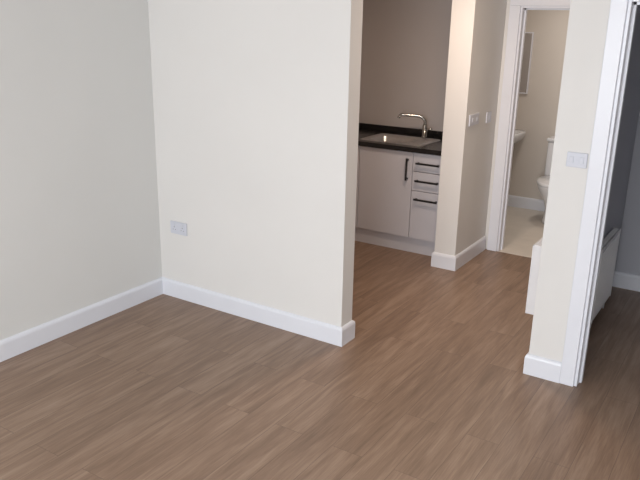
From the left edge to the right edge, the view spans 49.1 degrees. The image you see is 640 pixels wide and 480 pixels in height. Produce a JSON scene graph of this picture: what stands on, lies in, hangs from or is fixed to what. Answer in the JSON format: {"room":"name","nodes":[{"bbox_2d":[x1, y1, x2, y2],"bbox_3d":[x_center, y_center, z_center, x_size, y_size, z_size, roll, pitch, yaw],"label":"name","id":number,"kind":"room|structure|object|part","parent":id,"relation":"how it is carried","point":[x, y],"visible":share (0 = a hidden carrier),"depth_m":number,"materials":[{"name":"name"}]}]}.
{"room":"studio apartment","nodes":[
{"label":"studio apartment","id":0,"kind":"room"},
{"bbox_2d":[0,0,161,339],"bbox_3d":[-2.676,-0.095,2.371,0.120,2.400,5.666,12,20,31],"label":"wall","id":1,"kind":"structure","parent":0,"point":[80,226],"depth_m":4.13,"materials":[{"name":"paint"}]},
{"bbox_2d":[0,277,162,361],"bbox_3d":[-2.600,0.986,2.738,0.016,0.120,5.515,12,20,31],"label":"baseboard","id":2,"kind":"structure","parent":1,"relation":"attached to","point":[14,345],"depth_m":4.35,"materials":[{"name":"white wood"}]},
{"bbox_2d":[148,0,362,326],"bbox_3d":[-0.489,-0.666,4.324,1.595,2.400,0.125,12,20,31],"label":"wall","id":3,"kind":"structure","parent":0,"point":[256,102],"depth_m":4.21,"materials":[{"name":"white paint"}]},
{"bbox_2d":[170,220,186,235],"bbox_3d":[-0.953,-0.079,4.727,0.146,0.086,0.013,12,20,31],"label":"wall socket","id":4,"kind":"object","parent":3,"relation":"attached to","point":[179,228],"depth_m":4.72,"materials":[{"name":"white plastic"}]},
{"bbox_2d":[162,277,354,346],"bbox_3d":[-0.453,0.433,4.631,1.491,0.120,0.157,12,20,31],"label":"baseboard","id":5,"kind":"structure","parent":3,"relation":"attached to","point":[308,327],"depth_m":4.49,"materials":[{"name":"white wood"}]},
{"bbox_2d":[0,206,639,479],"bbox_3d":[0.916,1.122,2.889,6.060,0.102,9.800,12,20,31],"label":"floor","id":6,"kind":"structure","parent":0,"point":[431,383],"depth_m":3.68,"materials":[{"name":"laminate"}]},
{"bbox_2d":[355,123,442,255],"bbox_3d":[0.628,-0.479,6.215,1.282,0.950,0.671,12,20,31],"label":"base cabinet","id":7,"kind":"object","parent":6,"relation":"on","point":[397,191],"visible":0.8,"depth_m":5.88,"materials":[{"name":"laminate"}]},
{"bbox_3d":[0.142,-0.497,6.176,0.455,0.720,0.019,12,20,31],"label":"door panel","id":8,"kind":"part","parent":7,"relation":"part of","materials":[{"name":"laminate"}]},
{"bbox_3d":[0.546,-0.412,5.930,0.495,0.720,0.019,12,20,31],"label":"door panel","id":9,"kind":"part","parent":7,"relation":"part of","materials":[{"name":"laminate"}]},
{"bbox_2d":[361,133,439,145],"bbox_3d":[0.688,-0.789,6.032,0.584,0.164,0.424,12,20,31],"label":"sink","id":10,"kind":"object","parent":7,"relation":"in","point":[382,137],"visible":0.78,"depth_m":6.10,"materials":[{"name":"silver metal"}]},
{"bbox_2d":[358,128,442,155],"bbox_3d":[0.638,-0.867,6.098,1.282,0.038,0.660,12,20,31],"label":"countertop","id":11,"kind":"structure","parent":7,"relation":"on","point":[435,148],"depth_m":5.81,"materials":[{"name":"black stone"}]},
{"bbox_3d":[0.710,-0.578,5.736,0.015,0.185,0.037,12,20,31],"label":"handle","id":12,"kind":"part","parent":7,"relation":"part of","materials":[{"name":"black metal"}]},
{"bbox_2d":[397,113,431,137],"bbox_3d":[0.832,-1.003,6.135,0.311,0.204,0.074,6,18,16],"label":"tap","id":13,"kind":"object","parent":7,"relation":"on","point":[425,129],"visible":1,"depth_m":6.11,"materials":[{"name":"silver metal"}]},
{"bbox_3d":[0.803,-1.056,6.120,0.256,0.096,0.029,3,18,7],"label":"spout","id":14,"kind":"part","parent":13,"relation":"part of","materials":[{"name":"silver metal"}]},
{"bbox_3d":[0.875,-0.192,5.775,0.285,0.405,0.019,12,20,31],"label":"drawer","id":15,"kind":"part","parent":7,"relation":"part of","materials":[{"name":"laminate"}]},
{"bbox_3d":[0.859,-0.317,5.715,0.205,0.015,0.037,12,20,31],"label":"handle","id":16,"kind":"part","parent":7,"relation":"part of","materials":[{"name":"black metal"}]},
{"bbox_3d":[0.862,-0.465,5.668,0.205,0.015,0.037,12,20,31],"label":"handle","id":17,"kind":"part","parent":7,"relation":"part of","materials":[{"name":"black metal"}]},
{"bbox_3d":[0.880,-0.463,5.690,0.285,0.155,0.019,12,20,31],"label":"drawer","id":18,"kind":"part","parent":7,"relation":"part of","materials":[{"name":"laminate"}]},
{"bbox_3d":[0.883,-0.614,5.643,0.285,0.150,0.019,12,20,31],"label":"drawer","id":19,"kind":"part","parent":7,"relation":"part of","materials":[{"name":"laminate"}]},
{"bbox_3d":[0.864,-0.603,5.625,0.205,0.015,0.037,12,20,31],"label":"handle","id":20,"kind":"part","parent":7,"relation":"part of","materials":[{"name":"black metal"}]},
{"bbox_2d":[537,136,554,223],"bbox_3d":[2.324,-0.565,6.834,0.400,0.803,0.674,12,20,31],"label":"toilet","id":21,"kind":"object","parent":6,"relation":"on","point":[542,182],"visible":0.3,"depth_m":6.88,"materials":[{"name":"white ceramic"}]},
{"bbox_3d":[2.277,-0.559,6.759,0.370,0.034,0.500,12,20,31],"label":"seat lid","id":22,"kind":"part","parent":21,"relation":"part of","materials":[{"name":"white ceramic"}]},
{"bbox_3d":[2.463,-0.982,6.917,0.400,0.033,0.189,12,20,31],"label":"cistern lid","id":23,"kind":"part","parent":21,"relation":"part of","materials":[{"name":"white ceramic"}]},
{"bbox_2d":[359,0,451,130],"bbox_3d":[0.798,-1.280,6.357,1.460,2.400,0.120,12,20,31],"label":"wall","id":24,"kind":"structure","parent":0,"point":[405,47],"depth_m":6.22,"materials":[{"name":"paint"}]},
{"bbox_2d":[434,0,509,255],"bbox_3d":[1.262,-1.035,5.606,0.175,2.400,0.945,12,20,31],"label":"wall","id":25,"kind":"structure","parent":0,"point":[477,27],"depth_m":5.36,"materials":[{"name":"beige paint"}]},
{"bbox_2d":[431,236,485,270],"bbox_3d":[1.159,0.089,5.826,0.207,0.120,0.675,12,20,31],"label":"baseboard","id":26,"kind":"structure","parent":25,"relation":"attached to","point":[439,260],"depth_m":5.59,"materials":[{"name":"white wood"}]},
{"bbox_2d":[469,113,479,126],"bbox_3d":[1.169,-0.913,5.311,0.014,0.086,0.190,12,20,31],"label":"light switch","id":27,"kind":"object","parent":25,"relation":"attached to","point":[474,118],"visible":1,"depth_m":5.30,"materials":[{"name":"plastic"}]},
{"bbox_2d":[486,111,491,122],"bbox_3d":[1.342,-0.976,5.573,0.014,0.086,0.100,12,20,31],"label":"light switch","id":28,"kind":"object","parent":25,"relation":"attached to","point":[488,114],"visible":1,"depth_m":5.56,"materials":[{"name":"plastic"}]},
{"bbox_2d":[487,0,570,250],"bbox_3d":[1.850,-0.830,5.514,0.920,2.085,0.016,12,20,31],"label":"trim","id":29,"kind":"structure","parent":25,"relation":"attached to","point":[515,5],"depth_m":5.67,"materials":[{"name":"white wood"}]},
{"bbox_2d":[497,6,569,250],"bbox_3d":[1.886,-0.810,5.580,0.770,2.010,0.120,12,20,31],"label":"lining","id":30,"kind":"object","parent":25,"relation":"attached to","point":[522,12],"visible":0.32,"depth_m":5.68,"materials":[{"name":"white wood"}]},
{"bbox_2d":[501,8,569,249],"bbox_3d":[1.891,-0.800,5.591,0.720,1.985,0.030,12,20,31],"label":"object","id":31,"kind":"object","parent":30,"relation":"attached to","point":[526,9],"visible":0.45,"depth_m":5.70,"materials":[{"name":"white wood"}]},
{"bbox_2d":[509,10,569,199],"bbox_3d":[2.622,-1.413,6.892,2.550,2.400,0.120,12,20,31],"label":"wall","id":32,"kind":"structure","parent":0,"point":[537,110],"depth_m":7.08,"materials":[{"name":"paint"}]},
{"bbox_2d":[514,129,525,143],"bbox_3d":[1.808,-0.790,7.296,0.520,0.936,0.408,12,20,31],"label":"basin","id":33,"kind":"object","parent":32,"relation":"attached to","point":[519,134],"visible":0.12,"depth_m":7.09,"materials":[{"name":"white ceramic"}]},
{"bbox_2d":[519,32,533,93],"bbox_3d":[1.924,-1.812,7.151,0.450,0.600,0.025,12,20,31],"label":"bathroom mirror","id":34,"kind":"object","parent":32,"relation":"attached to","point":[529,36],"visible":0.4,"depth_m":7.05,"materials":[{"name":"clear glass"}]},
{"bbox_2d":[508,195,544,210],"bbox_3d":[2.542,-0.313,7.192,2.200,0.120,0.016,12,20,31],"label":"baseboard","id":35,"kind":"structure","parent":32,"relation":"attached to","point":[514,201],"depth_m":7.40,"materials":[{"name":"white wood"}]},
{"bbox_2d":[529,0,610,361],"bbox_3d":[2.606,-0.120,2.779,3.308,2.400,0.125,12,20,31],"label":"wall","id":36,"kind":"structure","parent":0,"point":[588,19],"depth_m":3.55,"materials":[{"name":"beige paint"}]},
{"bbox_2d":[566,152,587,168],"bbox_3d":[1.282,-0.399,3.500,0.100,0.075,0.014,12,20,31],"label":"light switch","id":37,"kind":"object","parent":36,"relation":"attached to","point":[574,159],"visible":1,"depth_m":3.50,"materials":[{"name":"plastic"}]},
{"bbox_2d":[559,0,627,386],"bbox_3d":[1.727,-0.120,3.283,0.950,2.065,0.016,12,20,31],"label":"trim","id":38,"kind":"structure","parent":36,"relation":"attached to","point":[618,8],"depth_m":3.47,"materials":[{"name":"white wood"}]},
{"bbox_2d":[574,0,639,385],"bbox_3d":[1.765,-0.106,3.349,0.820,2.000,0.125,12,20,31],"label":"lining","id":39,"kind":"object","parent":36,"relation":"attached to","point":[630,2],"visible":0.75,"depth_m":3.47,"materials":[{"name":"white wood"}]},
{"bbox_2d":[579,2,639,382],"bbox_3d":[1.769,-0.096,3.360,0.770,1.975,0.030,12,20,31],"label":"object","id":40,"kind":"object","parent":39,"relation":"attached to","point":[636,4],"visible":1,"depth_m":3.51,"materials":[{"name":"white wood"}]},
{"bbox_2d":[604,5,639,283],"bbox_3d":[1.783,-0.605,4.271,0.010,2.400,1.620,12,20,31],"label":"wall","id":41,"kind":"structure","parent":0,"point":[631,104],"depth_m":4.62,"materials":[{"name":"paint"}]},
{"bbox_2d":[590,227,620,327],"bbox_3d":[1.857,0.252,4.622,0.058,0.558,0.570,12,20,31],"label":"heater","id":42,"kind":"object","parent":41,"relation":"attached to","point":[611,240],"visible":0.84,"depth_m":4.56,"materials":[{"name":"metal"}]},
{"bbox_2d":[602,227,620,249],"bbox_3d":[1.865,-0.010,4.538,0.045,0.008,0.570,12,20,31],"label":"grille","id":43,"kind":"object","parent":42,"relation":"attached to","point":[613,234],"depth_m":4.57,"materials":[{"name":"metal"}]},
{"bbox_2d":[615,111,639,274],"bbox_3d":[3.599,-0.532,4.152,3.190,2.400,0.120,12,20,31],"label":"wall","id":44,"kind":"structure","parent":0,"point":[628,256],"depth_m":5.10,"materials":[{"name":"paint"}]},
{"bbox_2d":[612,271,639,291],"bbox_3d":[3.541,0.572,4.439,3.190,0.120,0.016,12,20,31],"label":"baseboard","id":45,"kind":"structure","parent":44,"relation":"attached to","point":[623,280],"depth_m":5.20,"materials":[{"name":"white wood"}]},
{"bbox_3d":[1.812,-0.651,4.418,0.108,2.400,1.910,12,20,31],"label":"wall","id":46,"kind":"structure","parent":0,"visible":0},
{"bbox_2d":[525,237,542,314],"bbox_3d":[1.509,0.249,4.476,0.140,0.638,0.780,12,20,31],"label":"radiator","id":47,"kind":"object","parent":46,"relation":"attached to","point":[536,251],"visible":0.19,"depth_m":4.15,"materials":[{"name":"metal"}]},
{"bbox_2d":[534,237,542,245],"bbox_3d":[1.497,-0.056,4.392,0.090,0.008,0.780,12,20,31],"label":"grille","id":48,"kind":"object","parent":47,"relation":"attached to","point":[539,243],"depth_m":4.14,"materials":[{"name":"metal"}]},
{"bbox_2d":[523,352,561,382],"bbox_3d":[1.772,0.461,4.679,0.199,0.120,2.031,12,20,31],"label":"baseboard","id":49,"kind":"structure","parent":46,"relation":"attached to","point":[536,366],"depth_m":3.86,"materials":[{"name":"white wood"}]}
]}

